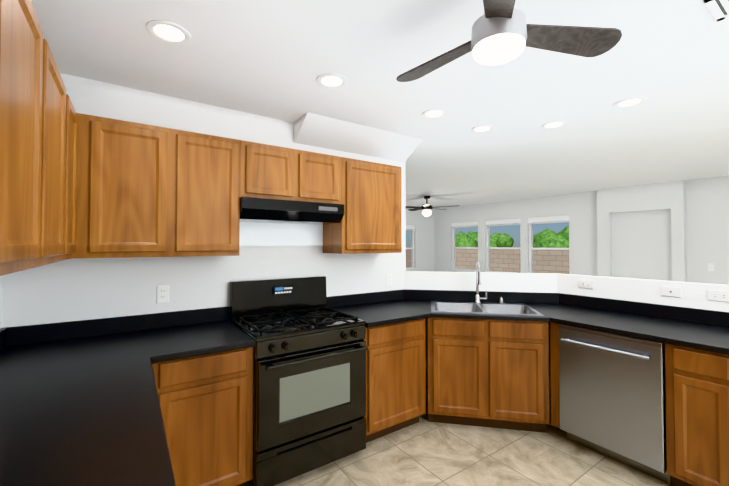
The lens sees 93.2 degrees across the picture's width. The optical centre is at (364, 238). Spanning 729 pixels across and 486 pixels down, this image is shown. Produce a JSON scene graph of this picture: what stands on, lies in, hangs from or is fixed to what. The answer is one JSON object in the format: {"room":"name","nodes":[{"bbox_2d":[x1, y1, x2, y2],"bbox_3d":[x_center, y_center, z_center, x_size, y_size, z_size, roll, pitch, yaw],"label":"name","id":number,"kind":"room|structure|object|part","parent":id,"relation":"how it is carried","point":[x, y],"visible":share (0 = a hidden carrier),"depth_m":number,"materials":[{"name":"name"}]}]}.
{"room":"kitchen","nodes":[
{"label":"kitchen","id":0,"kind":"room"},
{"bbox_2d":[0,276,1,328],"bbox_3d":[-0.577,0.227,-0.260,0.120,2.450,5.270,1,-1,-34],"label":"wall","id":1,"kind":"structure","parent":0,"point":[0,298],"depth_m":1.84,"materials":[{"name":"white paint"}]},
{"bbox_2d":[0,0,7,275],"bbox_3d":[-0.730,-0.299,0.382,0.336,0.755,0.480,1,-1,-34],"label":"upper cabinet","id":2,"kind":"object","parent":1,"relation":"attached to","point":[3,3],"depth_m":0.73,"materials":[{"name":"brown wood"}]},
{"bbox_2d":[4,0,51,274],"bbox_3d":[-1.001,-0.292,0.778,0.336,0.755,0.480,1,-1,-34],"label":"upper cabinet","id":3,"kind":"object","parent":1,"relation":"attached to","point":[28,110],"depth_m":0.93,"materials":[{"name":"brown wood"}]},
{"bbox_2d":[48,55,71,263],"bbox_3d":[-1.272,-0.285,1.174,0.336,0.755,0.480,1,-1,-34],"label":"upper cabinet","id":4,"kind":"object","parent":1,"relation":"attached to","point":[60,194],"depth_m":1.38,"materials":[{"name":"brown wood"}]},
{"bbox_2d":[72,105,79,258],"bbox_3d":[-1.516,-0.279,1.530,0.336,0.755,0.384,1,-1,-34],"label":"upper cabinet","id":5,"kind":"object","parent":1,"relation":"attached to","point":[73,184],"depth_m":1.74,"materials":[{"name":"brown wood"}]},
{"bbox_2d":[1,73,403,346],"bbox_3d":[-0.808,0.278,2.701,2.844,2.450,0.120,1,-1,-34],"label":"wall","id":6,"kind":"structure","parent":0,"point":[74,289],"depth_m":2.35,"materials":[{"name":"white paint"}]},
{"bbox_2d":[92,116,175,257],"bbox_3d":[-1.374,-0.270,2.044,0.375,0.755,0.337,1,-1,-34],"label":"upper cabinet","id":7,"kind":"object","parent":6,"relation":"attached to","point":[134,164],"depth_m":1.91,"materials":[{"name":"brown wood"}]},
{"bbox_2d":[156,285,168,303],"bbox_3d":[-1.325,0.366,2.266,0.072,0.116,0.008,1,-1,-34],"label":"electrical outlet","id":8,"kind":"object","parent":6,"relation":"attached to","point":[162,293],"visible":1,"depth_m":2.26,"materials":[{"name":"white plastic"}]},
{"bbox_2d":[176,129,243,256],"bbox_3d":[-1.058,-0.266,2.260,0.390,0.755,0.337,1,-1,-34],"label":"upper cabinet","id":9,"kind":"object","parent":6,"relation":"attached to","point":[209,168],"depth_m":2.13,"materials":[{"name":"brown wood"}]},
{"bbox_2d":[244,141,299,200],"bbox_3d":[-0.737,-0.453,2.483,0.384,0.375,0.337,1,-1,-34],"label":"upper cabinet","id":10,"kind":"object","parent":6,"relation":"attached to","point":[270,171],"depth_m":2.36,"materials":[{"name":"brown wood"}]},
{"bbox_2d":[240,197,343,224],"bbox_3d":[-0.571,-0.193,2.575,0.764,0.141,0.364,1,-1,-34],"label":"range hood","id":11,"kind":"object","parent":6,"relation":"attached to","point":[260,210],"visible":0.96,"depth_m":2.42,"materials":[{"name":"black metal"}]},
{"bbox_2d":[300,150,343,203],"bbox_3d":[-0.420,-0.449,2.700,0.384,0.375,0.337,1,-1,-34],"label":"upper cabinet","id":12,"kind":"object","parent":6,"relation":"attached to","point":[321,175],"depth_m":2.57,"materials":[{"name":"brown wood"}]},
{"bbox_2d":[323,157,401,253],"bbox_3d":[-0.009,-0.254,2.978,0.608,0.755,0.337,1,-1,-34],"label":"upper cabinet","id":13,"kind":"object","parent":6,"relation":"attached to","point":[371,222],"depth_m":2.83,"materials":[{"name":"brown wood"}]},
{"bbox_2d":[31,0,728,208],"bbox_3d":[1.446,-0.979,3.756,7.970,0.100,9.580,1,-1,-34],"label":"ceiling","id":14,"kind":"structure","parent":0,"point":[667,59],"depth_m":2.06,"materials":[{"name":"white paint"}]},
{"bbox_2d":[146,20,190,44],"bbox_3d":[-0.914,-0.960,1.614,0.184,0.009,0.184,1,-1,-34],"label":"recessed light","id":15,"kind":"object","parent":14,"relation":"in","point":[168,32],"visible":1,"depth_m":1.61,"materials":[{"name":"white plastic"}]},
{"bbox_2d":[317,73,346,87],"bbox_3d":[-0.198,-0.952,2.088,0.184,0.009,0.184,1,-1,-34],"label":"recessed light","id":16,"kind":"object","parent":14,"relation":"in","point":[330,80],"visible":1,"depth_m":2.08,"materials":[{"name":"white plastic"}]},
{"bbox_2d":[294,112,422,161],"bbox_3d":[-0.012,-0.858,3.028,1.184,0.164,0.270,1,-1,-34],"label":"soffit beam","id":17,"kind":"structure","parent":14,"relation":"attached to","point":[315,130],"depth_m":2.96,"materials":[{"name":"white paint"}]},
{"bbox_2d":[405,196,458,215],"bbox_3d":[1.291,-0.665,7.105,1.245,0.409,1.251,1,-1,-34],"label":"room ceiling fan","id":18,"kind":"object","parent":14,"relation":"hanging from","point":[427,208],"visible":0.96,"depth_m":7.00,"materials":[{"name":"brown metal"}]},
{"bbox_3d":[1.279,-0.524,7.064,0.200,0.124,0.200,1,-1,-34],"label":"lamp shade","id":19,"kind":"part","parent":18,"relation":"part of","materials":[{"name":"white glass"}]},
{"bbox_2d":[422,109,446,118],"bbox_3d":[0.530,-0.943,2.611,0.184,0.009,0.184,1,-1,-34],"label":"recessed light","id":20,"kind":"object","parent":14,"relation":"in","point":[434,113],"visible":1,"depth_m":2.60,"materials":[{"name":"white plastic"}]},
{"bbox_2d":[471,125,493,132],"bbox_3d":[1.009,-0.937,2.950,0.184,0.009,0.184,1,-1,-34],"label":"recessed light","id":21,"kind":"object","parent":14,"relation":"in","point":[481,128],"visible":0.94,"depth_m":2.94,"materials":[{"name":"white plastic"}]},
{"bbox_2d":[396,0,621,81],"bbox_3d":[0.449,-0.814,1.330,0.864,0.312,0.799,1,-1,-34],"label":"ceiling fan","id":22,"kind":"object","parent":14,"relation":"hanging from","point":[502,32],"visible":1,"depth_m":1.25,"materials":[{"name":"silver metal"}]},
{"bbox_2d":[542,121,566,128],"bbox_3d":[1.568,-0.939,2.850,0.184,0.009,0.184,1,-1,-34],"label":"recessed light","id":23,"kind":"object","parent":14,"relation":"in","point":[553,124],"visible":1,"depth_m":2.84,"materials":[{"name":"white plastic"}]},
{"bbox_2d":[613,97,646,107],"bbox_3d":[1.851,-0.947,2.405,0.184,0.009,0.184,1,-1,-34],"label":"recessed light","id":24,"kind":"object","parent":14,"relation":"in","point":[630,102],"visible":1,"depth_m":2.40,"materials":[{"name":"white plastic"}]},
{"bbox_2d":[704,0,728,21],"bbox_3d":[1.562,-0.966,1.319,0.230,0.008,0.340,1,-1,-34],"label":"ceiling vent","id":25,"kind":"object","parent":14,"relation":"in","point":[719,9],"visible":0.92,"depth_m":1.44,"materials":[{"name":"white plastic"}]},
{"bbox_2d":[405,208,434,271],"bbox_3d":[0.006,0.378,8.462,5.006,2.450,0.150,1,-1,-34],"label":"wall","id":26,"kind":"structure","parent":0,"point":[424,246],"depth_m":9.47,"materials":[{"name":"white paint"}]},
{"bbox_2d":[405,225,415,268],"bbox_3d":[1.011,0.225,9.135,0.810,1.180,0.118,1,-1,-34],"label":"window","id":27,"kind":"structure","parent":26,"relation":"in","point":[410,227],"depth_m":9.34,"materials":[{"name":"white plastic"}]},
{"bbox_2d":[249,393,670,485],"bbox_3d":[1.446,1.571,3.712,7.970,0.100,9.580,1,-1,-34],"label":"floor","id":28,"kind":"structure","parent":0,"point":[423,451],"depth_m":2.30,"materials":[{"name":"tile"}]},
{"bbox_2d":[152,347,252,485],"bbox_3d":[-1.042,1.056,2.079,0.562,0.874,0.617,1,-1,-34],"label":"base cabinet","id":29,"kind":"object","parent":28,"relation":"on","point":[206,401],"depth_m":1.86,"materials":[{"name":"brown wood"}]},
{"bbox_2d":[0,314,175,485],"bbox_3d":[-0.713,0.525,0.631,0.660,0.134,3.400,1,-1,-34],"label":"countertop","id":30,"kind":"structure","parent":29,"relation":"on","point":[79,404],"depth_m":1.17,"materials":[{"name":"black stone"}]},
{"bbox_2d":[152,306,255,360],"bbox_3d":[-1.006,0.551,2.086,0.501,0.132,0.660,1,-1,-34],"label":"countertop","id":31,"kind":"structure","parent":29,"relation":"on","point":[197,332],"depth_m":2.12,"materials":[{"name":"black stone"}]},
{"bbox_2d":[230,276,367,485],"bbox_3d":[-0.463,0.903,2.414,0.768,1.190,0.717,1,-1,-34],"label":"range","id":32,"kind":"object","parent":28,"relation":"on","point":[310,348],"visible":0.98,"depth_m":2.20,"materials":[{"name":"black metal"}]},
{"bbox_3d":[-0.301,0.959,2.176,0.490,0.260,0.006,1,-1,-34],"label":"glass","id":33,"kind":"part","parent":32,"relation":"part of","materials":[{"name":"grey glass"}]},
{"bbox_3d":[-0.279,0.736,2.147,0.690,0.024,0.063,1,-1,-34],"label":"handle","id":34,"kind":"part","parent":32,"relation":"part of","materials":[{"name":"black metal"}]},
{"bbox_2d":[364,319,425,442],"bbox_3d":[0.077,1.069,2.844,0.610,0.874,0.617,1,-1,-34],"label":"base cabinet","id":35,"kind":"object","parent":28,"relation":"on","point":[395,354],"depth_m":2.59,"materials":[{"name":"brown wood"}]},
{"bbox_2d":[428,318,559,432],"bbox_3d":[1.028,1.071,2.952,1.059,0.874,1.131,1,-1,-34],"label":"base cabinet","id":36,"kind":"object","parent":28,"relation":"on","point":[489,373],"depth_m":2.67,"materials":[{"name":"brown wood"}]},
{"bbox_2d":[327,261,547,327],"bbox_3d":[0.511,0.505,2.760,1.217,0.559,1.281,1,-1,-34],"label":"countertop","id":37,"kind":"structure","parent":36,"relation":"on","point":[381,308],"depth_m":3.12,"materials":[{"name":"black stone"}]},
{"bbox_2d":[431,301,543,315],"bbox_3d":[1.013,0.691,2.988,0.852,0.194,0.572,0,-1,11],"label":"sink","id":38,"kind":"object","parent":37,"relation":"in","point":[510,308],"depth_m":3.13,"materials":[{"name":"silver metal"}]},
{"bbox_2d":[475,261,502,303],"bbox_3d":[1.145,0.400,3.152,0.255,0.394,0.156,0,-1,11],"label":"faucet","id":39,"kind":"object","parent":37,"relation":"on","point":[478,273],"depth_m":3.19,"materials":[{"name":"silver metal"}]},
{"bbox_2d":[548,293,728,354],"bbox_3d":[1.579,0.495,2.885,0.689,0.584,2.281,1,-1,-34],"label":"countertop","id":40,"kind":"structure","parent":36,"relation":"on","point":[699,329],"depth_m":2.42,"materials":[{"name":"black stone"}]},
{"bbox_2d":[558,324,670,484],"bbox_3d":[1.822,1.064,2.438,0.664,0.870,0.602,1,-1,-34],"label":"dishwasher","id":41,"kind":"object","parent":28,"relation":"on","point":[612,396],"visible":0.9,"depth_m":2.24,"materials":[{"name":"silver metal"}]},
{"bbox_3d":[1.572,0.721,2.273,0.058,0.022,0.502,1,-1,-34],"label":"handle","id":42,"kind":"part","parent":41,"relation":"part of","materials":[{"name":"silver metal"}]},
{"bbox_2d":[665,344,728,485],"bbox_3d":[2.135,1.056,2.084,0.656,0.874,0.324,1,-1,-34],"label":"base cabinet","id":43,"kind":"object","parent":28,"relation":"on","point":[697,381],"depth_m":1.92,"materials":[{"name":"brown wood"}]},
{"bbox_2d":[404,162,559,401],"bbox_3d":[-0.119,0.320,5.089,0.990,2.450,5.276,1,-1,-34],"label":"wall","id":44,"kind":"structure","parent":0,"point":[417,280],"depth_m":3.32,"materials":[{"name":"white paint"}]},
{"bbox_2d":[0,289,728,349],"bbox_3d":[0.597,0.523,1.530,3.841,0.100,3.408,1,-1,-34],"label":"backsplash","id":45,"kind":"structure","parent":44,"relation":"attached to","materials":[{"name":"black"}]},
{"bbox_2d":[435,176,728,284],"bbox_3d":[4.673,0.334,5.942,0.150,2.450,9.280,1,-1,-34],"label":"wall","id":46,"kind":"structure","parent":0,"point":[707,216],"depth_m":6.53,"materials":[{"name":"white paint"}]},
{"bbox_2d":[451,221,477,271],"bbox_3d":[2.617,0.201,8.924,0.118,1.260,0.860,1,-1,-34],"label":"window","id":47,"kind":"structure","parent":46,"relation":"in","point":[464,224],"depth_m":9.03,"materials":[{"name":"white plastic"}]},
{"bbox_2d":[485,218,520,272],"bbox_3d":[3.238,0.185,8.017,0.118,1.260,0.920,1,-1,-34],"label":"window","id":48,"kind":"structure","parent":46,"relation":"in","point":[503,222],"depth_m":8.11,"materials":[{"name":"white plastic"}]},
{"bbox_2d":[528,215,569,273],"bbox_3d":[3.834,0.170,7.146,0.118,1.260,0.870,1,-1,-34],"label":"window","id":49,"kind":"structure","parent":46,"relation":"in","point":[550,219],"depth_m":7.24,"materials":[{"name":"white plastic"}]},
{"bbox_2d":[708,263,714,270],"bbox_3d":[5.142,0.425,5.111,0.009,0.116,0.072,1,-1,-34],"label":"light switch","id":50,"kind":"object","parent":46,"relation":"attached to","point":[711,266],"visible":1,"depth_m":5.11,"materials":[{"name":"white plastic"}]},
{"bbox_2d":[597,180,686,281],"bbox_3d":[4.606,0.332,5.791,0.130,2.450,1.185,1,-1,-34],"label":"wall","id":51,"kind":"structure","parent":0,"point":[641,232],"depth_m":5.74,"materials":[{"name":"white paint"}]},
{"bbox_2d":[560,274,728,311],"bbox_3d":[2.188,0.913,2.701,0.120,1.180,1.354,1,-1,-34],"label":"wall","id":52,"kind":"structure","parent":0,"point":[694,295],"depth_m":2.65,"materials":[{"name":"white paint"}]},
{"bbox_2d":[578,280,592,288],"bbox_3d":[1.917,0.396,2.989,0.008,0.072,0.116,1,-1,-34],"label":"electrical outlet","id":53,"kind":"object","parent":52,"relation":"attached to","point":[587,284],"visible":1,"depth_m":2.99,"materials":[{"name":"white plastic"}]},
{"bbox_2d":[661,286,681,297],"bbox_3d":[2.239,0.388,2.519,0.008,0.072,0.116,1,-1,-34],"label":"electrical outlet","id":54,"kind":"object","parent":52,"relation":"attached to","point":[671,291],"visible":1,"depth_m":2.52,"materials":[{"name":"white plastic"}]},
{"bbox_2d":[707,290,728,301],"bbox_3d":[2.381,0.385,2.312,0.008,0.072,0.116,1,-1,-34],"label":"electrical outlet","id":55,"kind":"object","parent":52,"relation":"attached to","point":[717,295],"visible":1,"depth_m":2.31,"materials":[{"name":"white plastic"}]},
{"label":"outside","id":56,"kind":"structure","parent":0,"visible":0},
{"bbox_3d":[9.605,2.234,32.747,66.000,0.180,62.000,1,-1,-34],"label":"ground","id":57,"kind":"structure","parent":56,"visible":0},
{"bbox_2d":[455,232,477,246],"bbox_3d":[15.697,1.300,53.947,6.010,4.854,5.539,1,-1,-34],"label":"tree","id":58,"kind":"object","parent":57,"relation":"on","point":[469,239],"depth_m":51.83,"materials":[{"name":"green plant"}]},
{"bbox_2d":[405,247,568,273],"bbox_3d":[1.675,0.924,5.044,13.600,1.480,17.200,1,-1,-34],"label":"wall","id":59,"kind":"structure","parent":57,"relation":"on","point":[544,261],"depth_m":11.79,"materials":[{"name":"beige brick"}]},
{"bbox_2d":[490,233,513,246],"bbox_3d":[17.219,0.850,44.645,3.830,3.336,4.182,1,-1,-34],"label":"tree","id":60,"kind":"object","parent":57,"relation":"on","point":[501,240],"depth_m":43.30,"materials":[{"name":"green plant"}]},
{"bbox_2d":[533,226,568,247],"bbox_3d":[19.724,1.229,34.396,6.354,5.612,7.069,1,-1,-34],"label":"tree","id":61,"kind":"object","parent":57,"relation":"on","point":[546,238],"depth_m":33.11,"materials":[{"name":"green plant"}]}
]}

